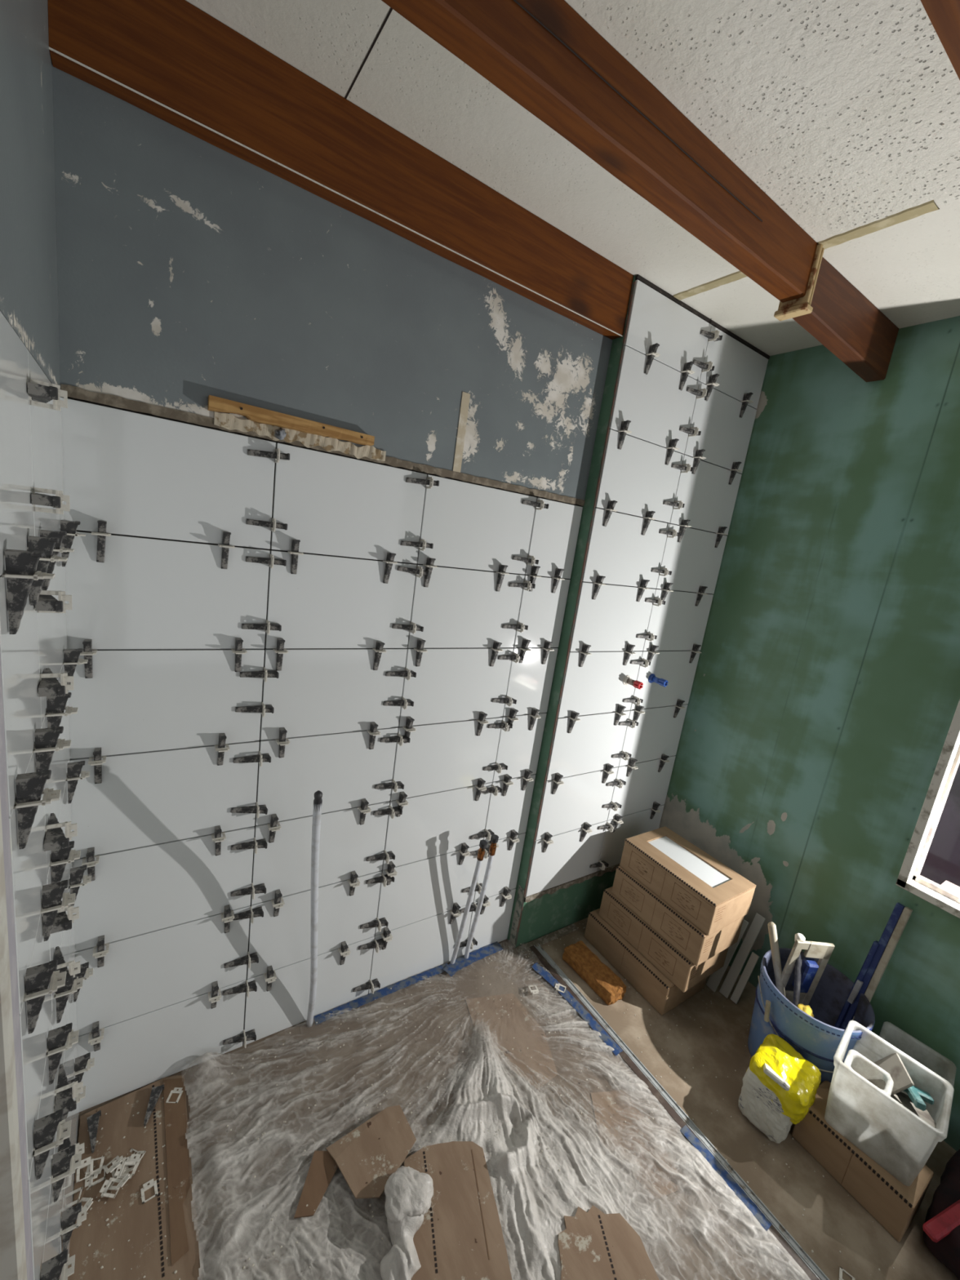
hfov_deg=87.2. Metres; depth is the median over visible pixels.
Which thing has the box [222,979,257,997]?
clip
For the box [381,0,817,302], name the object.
ceiling beam
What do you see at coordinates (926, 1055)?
plastic tub
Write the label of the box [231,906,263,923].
clip
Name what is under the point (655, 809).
clip
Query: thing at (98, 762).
clip
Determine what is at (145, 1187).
clip
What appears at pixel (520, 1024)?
cardboard
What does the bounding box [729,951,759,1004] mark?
tile offcut
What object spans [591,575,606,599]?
clip
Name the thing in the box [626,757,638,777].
clip
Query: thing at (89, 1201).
clip
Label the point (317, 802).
pipe
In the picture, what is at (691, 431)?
clip
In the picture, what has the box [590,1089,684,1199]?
cardboard
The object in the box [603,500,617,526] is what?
clip
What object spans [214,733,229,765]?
clip
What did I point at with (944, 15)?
ceiling beam
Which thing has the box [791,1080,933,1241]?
carton
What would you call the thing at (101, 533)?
clip
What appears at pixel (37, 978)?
clip
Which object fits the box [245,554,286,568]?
clip
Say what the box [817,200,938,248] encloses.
trim
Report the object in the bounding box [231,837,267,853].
clip
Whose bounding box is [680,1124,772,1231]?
tape
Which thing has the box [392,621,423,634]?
clip
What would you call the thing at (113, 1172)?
clip
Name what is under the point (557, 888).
wall column
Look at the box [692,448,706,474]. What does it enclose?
clip
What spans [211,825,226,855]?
clip
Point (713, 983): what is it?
tile offcut
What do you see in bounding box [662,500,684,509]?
clip
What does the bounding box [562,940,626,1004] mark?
sponge
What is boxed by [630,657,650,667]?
clip
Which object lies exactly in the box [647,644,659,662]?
clip
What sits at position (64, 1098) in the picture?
clip
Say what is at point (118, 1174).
clip
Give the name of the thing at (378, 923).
clip
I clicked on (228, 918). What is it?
clip
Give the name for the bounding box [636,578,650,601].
clip
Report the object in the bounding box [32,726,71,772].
clip
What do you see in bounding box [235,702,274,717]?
clip
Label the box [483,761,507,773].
clip
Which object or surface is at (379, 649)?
clip
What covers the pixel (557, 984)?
clip
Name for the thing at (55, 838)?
clip
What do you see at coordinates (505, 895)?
clip
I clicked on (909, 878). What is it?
window
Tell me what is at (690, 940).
carton
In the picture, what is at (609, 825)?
clip
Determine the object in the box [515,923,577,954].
trim
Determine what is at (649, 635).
clip
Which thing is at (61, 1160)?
clip
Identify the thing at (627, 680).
stub
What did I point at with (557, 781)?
clip
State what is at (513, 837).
clip
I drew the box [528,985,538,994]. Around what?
clip
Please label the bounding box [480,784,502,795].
clip
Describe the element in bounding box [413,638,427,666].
clip
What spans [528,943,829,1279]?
floor track
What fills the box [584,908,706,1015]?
carton
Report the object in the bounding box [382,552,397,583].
clip
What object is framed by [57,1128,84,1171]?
clip
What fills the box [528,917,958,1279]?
floor
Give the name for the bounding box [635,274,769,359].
trim
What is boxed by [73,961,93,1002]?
clip
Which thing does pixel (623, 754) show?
clip
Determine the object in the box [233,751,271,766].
clip
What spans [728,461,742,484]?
clip
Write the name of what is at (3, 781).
trim
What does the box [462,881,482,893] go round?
clip
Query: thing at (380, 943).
clip
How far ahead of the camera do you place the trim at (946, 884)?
1.64 m
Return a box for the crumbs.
[84,923,915,1279]
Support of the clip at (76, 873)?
attached to the wall at (31, 452)
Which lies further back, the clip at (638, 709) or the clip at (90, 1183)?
the clip at (638, 709)
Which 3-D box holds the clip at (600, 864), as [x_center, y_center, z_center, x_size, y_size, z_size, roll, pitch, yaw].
[0.519,0.982,2.187,0.087,0.031,0.038,0,14,-34]
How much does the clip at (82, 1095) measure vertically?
0.087 m
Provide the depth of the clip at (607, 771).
2.06 m
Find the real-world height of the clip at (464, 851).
0.087 m
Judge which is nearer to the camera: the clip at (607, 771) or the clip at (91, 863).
the clip at (91, 863)
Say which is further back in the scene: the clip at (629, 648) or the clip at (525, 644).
the clip at (629, 648)
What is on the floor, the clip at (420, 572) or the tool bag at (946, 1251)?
the tool bag at (946, 1251)
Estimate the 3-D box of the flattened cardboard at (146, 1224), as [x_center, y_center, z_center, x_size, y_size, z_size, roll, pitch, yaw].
[-0.638,1.363,0.943,0.258,0.010,1.096,0,14,-34]
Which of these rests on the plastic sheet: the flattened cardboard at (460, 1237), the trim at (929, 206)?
the flattened cardboard at (460, 1237)
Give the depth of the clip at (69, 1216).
0.95 m
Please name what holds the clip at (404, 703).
attached to the wall at (189, 271)
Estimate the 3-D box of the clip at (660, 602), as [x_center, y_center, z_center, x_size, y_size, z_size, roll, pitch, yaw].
[0.683,-0.148,1.957,0.087,0.031,0.038,0,14,-34]
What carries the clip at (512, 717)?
attached to the wall at (189, 271)
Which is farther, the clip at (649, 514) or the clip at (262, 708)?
the clip at (649, 514)
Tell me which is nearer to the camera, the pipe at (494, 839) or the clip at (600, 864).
the pipe at (494, 839)
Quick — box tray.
[781,939,835,1005]
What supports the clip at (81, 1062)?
attached to the wall at (31, 452)
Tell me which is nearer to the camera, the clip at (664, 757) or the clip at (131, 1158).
the clip at (131, 1158)
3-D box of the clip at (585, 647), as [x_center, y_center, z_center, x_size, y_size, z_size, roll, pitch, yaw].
[0.380,0.059,1.817,0.031,0.087,0.038,0,14,-34]
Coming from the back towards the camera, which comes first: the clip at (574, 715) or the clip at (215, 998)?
the clip at (574, 715)
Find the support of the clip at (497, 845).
attached to the wall at (189, 271)
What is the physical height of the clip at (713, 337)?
0.031 m
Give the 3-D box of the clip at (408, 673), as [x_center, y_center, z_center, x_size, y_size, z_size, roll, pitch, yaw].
[-0.233,0.102,1.495,0.087,0.031,0.038,0,14,-34]
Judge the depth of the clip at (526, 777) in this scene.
1.90 m
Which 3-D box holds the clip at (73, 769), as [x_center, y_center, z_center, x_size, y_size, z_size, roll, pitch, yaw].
[-0.849,0.299,1.066,0.038,0.087,0.031,0,14,-35]
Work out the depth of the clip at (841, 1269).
1.22 m
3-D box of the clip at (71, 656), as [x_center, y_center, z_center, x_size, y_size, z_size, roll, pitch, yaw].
[-0.811,0.060,1.011,0.038,0.087,0.031,0,14,-35]
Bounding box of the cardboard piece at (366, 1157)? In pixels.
[325,1105,416,1198]
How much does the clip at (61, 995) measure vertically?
0.087 m
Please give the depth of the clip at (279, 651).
1.29 m
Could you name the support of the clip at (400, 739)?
attached to the wall at (189, 271)
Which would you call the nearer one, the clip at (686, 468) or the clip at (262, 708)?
the clip at (262, 708)
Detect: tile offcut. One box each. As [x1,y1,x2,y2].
[706,919,748,992]
[719,912,765,998]
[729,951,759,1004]
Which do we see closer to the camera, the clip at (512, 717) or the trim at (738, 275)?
the trim at (738, 275)
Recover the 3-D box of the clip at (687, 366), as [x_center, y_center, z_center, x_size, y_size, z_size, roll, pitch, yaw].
[0.720,-0.916,1.750,0.031,0.087,0.038,0,14,-34]
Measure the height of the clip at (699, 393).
0.031 m
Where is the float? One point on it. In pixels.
(913, 1101)
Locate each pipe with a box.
[306,790,322,1027]
[449,839,487,964]
[464,834,498,959]
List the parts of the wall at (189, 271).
painted panel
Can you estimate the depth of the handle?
1.68 m
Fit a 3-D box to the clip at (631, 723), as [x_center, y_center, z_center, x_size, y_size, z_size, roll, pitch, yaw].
[0.608,0.343,2.054,0.087,0.031,0.038,0,14,-34]
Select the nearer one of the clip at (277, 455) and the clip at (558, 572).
the clip at (277, 455)
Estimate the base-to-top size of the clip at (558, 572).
0.087 m
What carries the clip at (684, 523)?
attached to the wall column
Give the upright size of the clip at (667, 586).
0.088 m
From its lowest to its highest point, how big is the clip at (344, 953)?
0.087 m
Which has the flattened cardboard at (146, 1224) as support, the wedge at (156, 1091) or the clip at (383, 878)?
the wedge at (156, 1091)
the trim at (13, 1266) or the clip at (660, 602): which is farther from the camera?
the clip at (660, 602)
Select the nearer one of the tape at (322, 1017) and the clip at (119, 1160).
the clip at (119, 1160)
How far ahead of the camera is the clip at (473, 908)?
1.91 m
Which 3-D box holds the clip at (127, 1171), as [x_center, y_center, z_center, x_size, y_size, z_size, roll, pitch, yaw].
[-0.847,1.272,1.219,0.032,0.016,0.038,1,14,-33]
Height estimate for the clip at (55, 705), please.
0.087 m
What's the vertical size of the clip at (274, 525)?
0.031 m
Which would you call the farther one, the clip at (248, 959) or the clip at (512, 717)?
the clip at (512, 717)
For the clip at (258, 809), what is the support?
attached to the wall at (189, 271)
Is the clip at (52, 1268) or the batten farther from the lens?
the batten
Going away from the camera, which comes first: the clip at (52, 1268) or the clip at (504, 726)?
the clip at (52, 1268)
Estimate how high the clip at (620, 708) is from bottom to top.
0.087 m
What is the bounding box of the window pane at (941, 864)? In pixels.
[920,763,959,886]
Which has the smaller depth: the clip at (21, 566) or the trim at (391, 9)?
the clip at (21, 566)
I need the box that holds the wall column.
[506,275,768,948]
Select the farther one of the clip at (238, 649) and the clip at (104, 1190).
the clip at (238, 649)
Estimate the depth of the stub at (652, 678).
2.06 m
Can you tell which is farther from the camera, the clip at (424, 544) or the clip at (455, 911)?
the clip at (455, 911)
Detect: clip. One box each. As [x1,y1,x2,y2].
[1,549,54,634]
[13,769,61,849]
[22,959,66,1034]
[26,378,67,411]
[27,535,67,605]
[31,487,70,514]
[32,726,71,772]
[32,1108,71,1180]
[35,590,72,613]
[38,667,74,697]
[40,529,74,590]
[40,880,75,941]
[40,1248,75,1279]
[44,692,78,728]
[44,813,77,851]
[45,1022,79,1084]
[49,840,80,883]
[49,946,80,988]
[50,900,79,933]
[50,1144,81,1202]
[53,973,83,1023]
[53,1064,83,1114]
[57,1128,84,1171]
[60,520,85,566]
[60,1201,87,1251]
[62,648,88,691]
[62,1075,85,1121]
[66,760,89,804]
[68,864,91,905]
[72,1186,83,1204]
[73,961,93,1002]
[74,1052,94,1081]
[75,1156,93,1182]
[78,1197,93,1213]
[80,639,97,678]
[81,847,99,880]
[84,1156,104,1180]
[84,1164,105,1187]
[88,747,106,783]
[88,1021,104,1051]
[91,520,111,562]
[92,935,109,967]
[99,1177,121,1198]
[102,1155,122,1173]
[107,1173,129,1190]
[111,1155,128,1177]
[114,1161,137,1178]
[121,1154,141,1175]
[122,1153,137,1173]
[129,1147,141,1154]
[133,1151,146,1158]
[140,1178,158,1204]
[165,1087,182,1102]
[208,981,221,1008]
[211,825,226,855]
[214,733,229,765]
[217,531,235,568]
[220,904,234,933]
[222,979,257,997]
[222,1028,256,1048]
[223,951,258,968]
[230,801,267,817]
[231,637,247,671]
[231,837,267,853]
[231,882,266,899]
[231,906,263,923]
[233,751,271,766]
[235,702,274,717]
[240,666,279,682]
[241,619,281,634]
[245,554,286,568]
[246,518,287,532]
[247,448,289,462]
[263,965,276,991]
[266,813,280,843]
[271,888,284,916]
[272,638,288,671]
[275,727,289,758]
[287,539,303,573]
[337,941,351,964]
[347,871,360,896]
[352,978,380,993]
[358,798,371,825]
[358,937,386,953]
[360,916,388,931]
[365,872,394,887]
[366,849,395,863]
[367,721,380,749]
[372,640,386,670]
[373,804,402,818]
[374,778,404,792]
[379,733,410,746]
[380,926,392,950]
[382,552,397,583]
[382,696,413,710]
[384,861,397,885]
[385,667,416,680]
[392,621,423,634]
[395,791,408,817]
[397,565,429,577]
[400,538,433,551]
[402,716,416,742]
[405,476,439,488]
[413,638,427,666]
[422,557,437,586]
[449,902,461,924]
[454,937,477,950]
[458,842,470,865]
[459,902,482,913]
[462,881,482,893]
[468,848,488,858]
[470,828,494,840]
[474,777,486,800]
[475,711,488,736]
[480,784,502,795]
[480,894,490,914]
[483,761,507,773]
[487,720,512,731]
[487,836,498,857]
[489,640,502,666]
[491,695,516,706]
[495,564,509,591]
[497,652,524,662]
[500,886,511,906]
[502,622,528,632]
[502,773,513,795]
[506,707,518,731]
[508,829,519,850]
[509,580,535,591]
[512,555,538,565]
[518,638,531,662]
[521,499,548,510]
[521,768,533,791]
[528,565,541,591]
[528,707,541,730]
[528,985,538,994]
[542,640,554,664]
[542,831,553,852]
[551,568,564,593]
[551,773,564,794]
[554,983,565,993]
[567,711,580,733]
[578,644,591,666]
[579,822,591,841]
[589,860,608,870]
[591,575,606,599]
[597,822,617,832]
[602,763,614,783]
[602,800,622,811]
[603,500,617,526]
[606,778,626,788]
[611,751,631,760]
[612,813,623,832]
[613,704,626,725]
[617,420,631,449]
[618,718,638,728]
[622,644,635,665]
[622,695,643,705]
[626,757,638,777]
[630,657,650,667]
[633,704,644,721]
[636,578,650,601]
[636,631,657,641]
[641,511,656,535]
[644,342,660,374]
[644,596,665,606]
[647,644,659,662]
[650,801,661,818]
[651,567,671,576]
[657,754,670,772]
[658,528,679,537]
[661,582,673,600]
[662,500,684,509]
[665,438,679,465]
[671,463,693,472]
[673,698,685,717]
[677,519,691,542]
[679,361,694,390]
[679,426,701,436]
[686,386,708,399]
[688,644,702,662]
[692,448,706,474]
[693,359,714,372]
[695,585,707,606]
[700,329,722,342]
[704,373,719,400]
[714,526,728,547]
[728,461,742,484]
[739,392,753,417]
[839,1266,855,1279]
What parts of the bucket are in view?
wooden handle, handle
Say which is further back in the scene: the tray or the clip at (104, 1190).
the tray
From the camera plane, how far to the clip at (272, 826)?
1.39 m
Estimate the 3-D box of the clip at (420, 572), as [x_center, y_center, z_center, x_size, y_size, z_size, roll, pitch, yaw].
[-0.188,-0.195,1.435,0.088,0.031,0.038,0,14,-34]
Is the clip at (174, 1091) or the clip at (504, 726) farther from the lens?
the clip at (504, 726)
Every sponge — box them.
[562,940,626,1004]
[796,1003,813,1017]
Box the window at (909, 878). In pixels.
[895,698,959,918]
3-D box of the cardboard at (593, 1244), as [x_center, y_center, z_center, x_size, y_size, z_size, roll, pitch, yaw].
[0.288,1.441,1.141,0.231,0.007,0.250,4,12,-20]
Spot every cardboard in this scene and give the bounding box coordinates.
[67,1075,203,1279]
[404,1141,511,1279]
[465,993,557,1089]
[557,1204,659,1279]
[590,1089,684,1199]
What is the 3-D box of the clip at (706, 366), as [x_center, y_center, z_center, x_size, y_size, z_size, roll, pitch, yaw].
[0.793,-0.972,1.782,0.087,0.031,0.038,0,14,-34]
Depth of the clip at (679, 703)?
2.23 m
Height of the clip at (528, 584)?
0.031 m
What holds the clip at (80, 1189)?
on the flattened cardboard at (146, 1224)
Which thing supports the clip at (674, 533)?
attached to the wall column
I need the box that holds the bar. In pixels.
[922,1199,959,1242]
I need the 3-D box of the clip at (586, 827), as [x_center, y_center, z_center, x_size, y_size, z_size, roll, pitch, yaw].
[0.439,0.799,2.078,0.031,0.088,0.038,0,14,-34]
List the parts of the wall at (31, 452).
painted panel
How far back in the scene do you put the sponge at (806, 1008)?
1.65 m
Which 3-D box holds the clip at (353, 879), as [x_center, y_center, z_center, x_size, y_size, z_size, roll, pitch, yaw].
[-0.397,0.775,1.588,0.031,0.087,0.038,0,14,-34]
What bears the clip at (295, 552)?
attached to the wall at (189, 271)
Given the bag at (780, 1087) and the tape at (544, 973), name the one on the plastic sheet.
the tape at (544, 973)
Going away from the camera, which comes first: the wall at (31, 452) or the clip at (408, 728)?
the wall at (31, 452)
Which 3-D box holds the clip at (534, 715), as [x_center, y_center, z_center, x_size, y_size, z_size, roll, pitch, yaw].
[0.199,0.294,1.840,0.031,0.087,0.038,0,14,-34]
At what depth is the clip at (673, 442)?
1.80 m
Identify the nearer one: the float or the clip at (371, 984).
the float
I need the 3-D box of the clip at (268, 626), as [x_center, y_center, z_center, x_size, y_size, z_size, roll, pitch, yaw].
[-0.540,-0.031,1.250,0.087,0.031,0.038,0,14,-34]
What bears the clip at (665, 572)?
attached to the wall column
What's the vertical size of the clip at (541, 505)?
0.031 m
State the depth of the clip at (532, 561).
1.64 m
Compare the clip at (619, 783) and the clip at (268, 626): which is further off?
the clip at (619, 783)
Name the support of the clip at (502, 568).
attached to the wall at (189, 271)
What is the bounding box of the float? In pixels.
[890,1085,936,1128]
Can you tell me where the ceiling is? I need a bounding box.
[185,0,959,355]
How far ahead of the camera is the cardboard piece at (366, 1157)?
1.29 m
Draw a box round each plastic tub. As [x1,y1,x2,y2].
[824,1020,954,1186]
[879,1021,956,1087]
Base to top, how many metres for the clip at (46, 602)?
0.031 m
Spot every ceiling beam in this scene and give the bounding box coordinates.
[47,0,633,339]
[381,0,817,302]
[792,257,898,382]
[920,0,959,79]
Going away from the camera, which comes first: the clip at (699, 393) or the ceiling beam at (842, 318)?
the ceiling beam at (842, 318)
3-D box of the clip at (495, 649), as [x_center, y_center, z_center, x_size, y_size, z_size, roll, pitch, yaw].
[0.055,0.050,1.670,0.031,0.087,0.038,0,14,-34]
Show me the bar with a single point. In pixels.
(940, 1225)
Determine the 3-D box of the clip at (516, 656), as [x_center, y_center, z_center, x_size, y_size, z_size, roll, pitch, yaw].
[0.107,0.061,1.708,0.087,0.031,0.038,0,14,-34]
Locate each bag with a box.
[737,1033,821,1143]
[923,1148,959,1279]
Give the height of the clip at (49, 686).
0.031 m
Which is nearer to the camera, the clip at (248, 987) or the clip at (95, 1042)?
the clip at (95, 1042)
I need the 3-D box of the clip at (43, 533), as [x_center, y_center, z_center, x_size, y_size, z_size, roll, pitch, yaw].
[-0.614,-0.115,0.732,0.038,0.087,0.031,0,14,-35]
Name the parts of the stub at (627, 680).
stem, crown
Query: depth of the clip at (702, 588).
2.11 m
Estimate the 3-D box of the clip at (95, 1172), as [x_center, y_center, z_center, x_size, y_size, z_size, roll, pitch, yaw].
[-0.920,1.262,1.203,0.031,0.012,0.038,3,12,-23]
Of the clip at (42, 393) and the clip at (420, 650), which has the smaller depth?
the clip at (42, 393)
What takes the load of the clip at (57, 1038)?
attached to the wall at (31, 452)
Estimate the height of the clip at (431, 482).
0.031 m
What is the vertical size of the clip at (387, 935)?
0.087 m
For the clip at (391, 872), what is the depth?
1.65 m
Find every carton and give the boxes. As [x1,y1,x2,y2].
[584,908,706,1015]
[599,886,728,992]
[611,866,744,965]
[619,826,755,935]
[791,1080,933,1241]
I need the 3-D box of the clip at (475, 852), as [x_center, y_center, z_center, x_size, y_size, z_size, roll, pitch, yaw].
[0.002,0.790,1.857,0.088,0.031,0.038,0,14,-34]
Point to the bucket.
(816, 1038)
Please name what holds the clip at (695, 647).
attached to the wall column
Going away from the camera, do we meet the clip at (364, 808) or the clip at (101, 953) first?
the clip at (101, 953)
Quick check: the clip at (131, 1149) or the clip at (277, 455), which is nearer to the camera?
the clip at (277, 455)
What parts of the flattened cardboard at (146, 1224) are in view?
cardboard strip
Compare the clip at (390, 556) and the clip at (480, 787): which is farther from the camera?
the clip at (480, 787)
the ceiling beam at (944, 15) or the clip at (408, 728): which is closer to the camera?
the ceiling beam at (944, 15)
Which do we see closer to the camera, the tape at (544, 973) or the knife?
the knife
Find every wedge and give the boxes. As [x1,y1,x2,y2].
[87,1110,101,1153]
[143,1084,164,1126]
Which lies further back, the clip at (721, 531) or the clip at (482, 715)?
the clip at (721, 531)
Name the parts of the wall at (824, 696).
membrane panel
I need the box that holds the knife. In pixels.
[866,1053,914,1096]
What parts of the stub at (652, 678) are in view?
stem, crown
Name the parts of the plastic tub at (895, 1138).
plastic tub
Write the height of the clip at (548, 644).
0.088 m
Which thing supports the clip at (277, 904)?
attached to the wall at (189, 271)
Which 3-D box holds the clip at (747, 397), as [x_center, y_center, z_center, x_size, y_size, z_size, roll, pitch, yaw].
[1.039,-0.914,1.963,0.031,0.087,0.038,0,14,-34]
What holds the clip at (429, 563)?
attached to the wall at (189, 271)
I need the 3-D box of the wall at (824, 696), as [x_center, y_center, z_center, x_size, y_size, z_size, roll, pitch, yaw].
[1.890,0.481,0.914,0.050,2.478,3.760,0,14,-34]
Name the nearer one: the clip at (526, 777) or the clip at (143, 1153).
the clip at (143, 1153)
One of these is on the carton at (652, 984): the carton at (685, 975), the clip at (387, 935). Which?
the carton at (685, 975)
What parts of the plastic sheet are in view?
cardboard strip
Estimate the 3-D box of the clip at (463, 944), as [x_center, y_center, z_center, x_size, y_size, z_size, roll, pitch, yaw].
[-0.051,1.173,1.937,0.087,0.031,0.038,0,14,-34]
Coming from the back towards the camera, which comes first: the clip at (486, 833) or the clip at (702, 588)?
the clip at (702, 588)
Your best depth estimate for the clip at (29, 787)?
0.56 m
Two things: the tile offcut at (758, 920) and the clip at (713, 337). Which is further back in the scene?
the tile offcut at (758, 920)
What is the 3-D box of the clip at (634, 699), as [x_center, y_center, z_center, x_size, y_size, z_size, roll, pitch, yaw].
[0.620,0.247,2.033,0.087,0.031,0.038,0,14,-34]
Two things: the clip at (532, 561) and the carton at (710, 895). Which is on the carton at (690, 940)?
the carton at (710, 895)
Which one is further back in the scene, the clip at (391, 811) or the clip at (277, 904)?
the clip at (391, 811)
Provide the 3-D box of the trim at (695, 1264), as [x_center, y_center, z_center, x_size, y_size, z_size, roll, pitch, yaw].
[-0.023,1.432,1.071,1.472,0.002,1.608,0,14,-34]
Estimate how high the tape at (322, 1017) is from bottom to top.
0.006 m
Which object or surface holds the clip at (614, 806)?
attached to the wall column
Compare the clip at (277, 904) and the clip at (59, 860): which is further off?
the clip at (277, 904)
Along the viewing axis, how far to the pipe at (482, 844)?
1.78 m
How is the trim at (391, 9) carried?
attached to the ceiling
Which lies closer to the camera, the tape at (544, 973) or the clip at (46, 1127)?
the clip at (46, 1127)
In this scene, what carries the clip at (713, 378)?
attached to the wall column
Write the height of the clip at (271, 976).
0.087 m
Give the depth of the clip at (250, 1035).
1.51 m
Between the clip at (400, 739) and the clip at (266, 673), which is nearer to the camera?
the clip at (266, 673)
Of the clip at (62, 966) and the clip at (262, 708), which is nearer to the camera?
the clip at (62, 966)
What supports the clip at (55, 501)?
attached to the wall at (31, 452)
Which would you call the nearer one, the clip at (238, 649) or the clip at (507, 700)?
the clip at (238, 649)
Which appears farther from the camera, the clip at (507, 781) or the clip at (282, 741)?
the clip at (507, 781)
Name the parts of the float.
handle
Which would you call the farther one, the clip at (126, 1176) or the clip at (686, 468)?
the clip at (686, 468)
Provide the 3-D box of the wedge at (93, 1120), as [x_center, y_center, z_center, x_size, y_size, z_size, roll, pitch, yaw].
[-0.967,1.238,1.271,0.029,0.015,0.087,-3,16,-44]
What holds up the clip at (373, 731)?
attached to the wall at (189, 271)
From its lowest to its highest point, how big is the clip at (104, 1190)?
0.011 m
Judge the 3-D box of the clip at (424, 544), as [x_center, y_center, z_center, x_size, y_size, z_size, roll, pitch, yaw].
[-0.175,-0.269,1.421,0.087,0.031,0.038,0,14,-34]
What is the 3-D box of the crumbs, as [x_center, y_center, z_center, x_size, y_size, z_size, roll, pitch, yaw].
[0.157,1.384,1.387,2.109,0.020,1.266,0,14,-34]
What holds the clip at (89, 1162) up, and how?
on the flattened cardboard at (146, 1224)
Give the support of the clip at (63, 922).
attached to the wall at (31, 452)
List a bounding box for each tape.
[313,963,448,1024]
[443,941,503,976]
[531,962,622,1055]
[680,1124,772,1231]
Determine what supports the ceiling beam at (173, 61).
attached to the ceiling
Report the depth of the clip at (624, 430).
1.66 m
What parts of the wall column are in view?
tile edge trim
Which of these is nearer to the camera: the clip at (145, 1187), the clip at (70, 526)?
the clip at (70, 526)
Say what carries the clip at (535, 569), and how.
attached to the wall at (189, 271)
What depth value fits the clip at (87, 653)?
1.07 m
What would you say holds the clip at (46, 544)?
attached to the wall at (31, 452)
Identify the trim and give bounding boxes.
[0,655,33,1279]
[0,797,26,1279]
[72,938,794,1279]
[344,8,392,98]
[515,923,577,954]
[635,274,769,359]
[673,271,747,300]
[773,244,824,320]
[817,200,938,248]
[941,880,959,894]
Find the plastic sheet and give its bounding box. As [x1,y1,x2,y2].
[185,939,810,1279]
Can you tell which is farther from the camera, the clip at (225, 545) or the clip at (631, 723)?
the clip at (631, 723)
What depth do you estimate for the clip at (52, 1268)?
0.72 m
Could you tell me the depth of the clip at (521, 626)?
1.69 m
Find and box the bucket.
[747,921,875,1084]
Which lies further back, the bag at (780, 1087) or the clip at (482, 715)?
the clip at (482, 715)
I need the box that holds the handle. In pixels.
[792,933,805,1006]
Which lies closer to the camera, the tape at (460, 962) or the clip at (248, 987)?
the clip at (248, 987)
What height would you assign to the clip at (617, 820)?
0.087 m
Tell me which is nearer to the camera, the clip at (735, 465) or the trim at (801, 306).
the trim at (801, 306)
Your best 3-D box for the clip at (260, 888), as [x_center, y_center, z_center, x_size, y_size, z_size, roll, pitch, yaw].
[-0.643,0.704,1.402,0.087,0.031,0.038,0,14,-34]
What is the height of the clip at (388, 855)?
0.031 m
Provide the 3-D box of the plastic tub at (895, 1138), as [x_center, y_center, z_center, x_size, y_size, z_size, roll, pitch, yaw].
[1.122,1.291,1.408,0.212,0.212,0.240,-3,16,-43]
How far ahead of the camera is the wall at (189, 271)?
1.30 m
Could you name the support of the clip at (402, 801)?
attached to the wall at (189, 271)
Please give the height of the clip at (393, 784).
0.031 m
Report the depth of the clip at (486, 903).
1.93 m
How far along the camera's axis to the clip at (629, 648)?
1.95 m
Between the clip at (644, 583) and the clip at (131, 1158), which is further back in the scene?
the clip at (644, 583)
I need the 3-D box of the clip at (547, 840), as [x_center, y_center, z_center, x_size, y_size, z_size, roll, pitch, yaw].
[0.264,0.795,1.960,0.031,0.087,0.038,0,14,-34]
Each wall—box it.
[0,0,79,1279]
[52,64,612,1111]
[658,315,959,1151]
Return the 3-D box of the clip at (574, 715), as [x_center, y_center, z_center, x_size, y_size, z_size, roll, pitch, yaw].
[0.349,0.310,1.872,0.031,0.087,0.038,0,14,-34]
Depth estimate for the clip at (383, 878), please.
1.64 m
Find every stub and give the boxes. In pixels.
[622,675,643,688]
[648,673,668,687]
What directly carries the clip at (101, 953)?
attached to the wall at (189, 271)
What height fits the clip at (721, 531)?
0.087 m
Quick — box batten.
[207,395,374,445]
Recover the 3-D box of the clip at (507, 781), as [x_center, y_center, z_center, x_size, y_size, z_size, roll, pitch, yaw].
[0.100,0.539,1.847,0.031,0.088,0.038,0,14,-34]
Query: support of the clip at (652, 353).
attached to the wall column
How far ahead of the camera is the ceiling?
1.00 m
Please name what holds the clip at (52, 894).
attached to the wall at (31, 452)

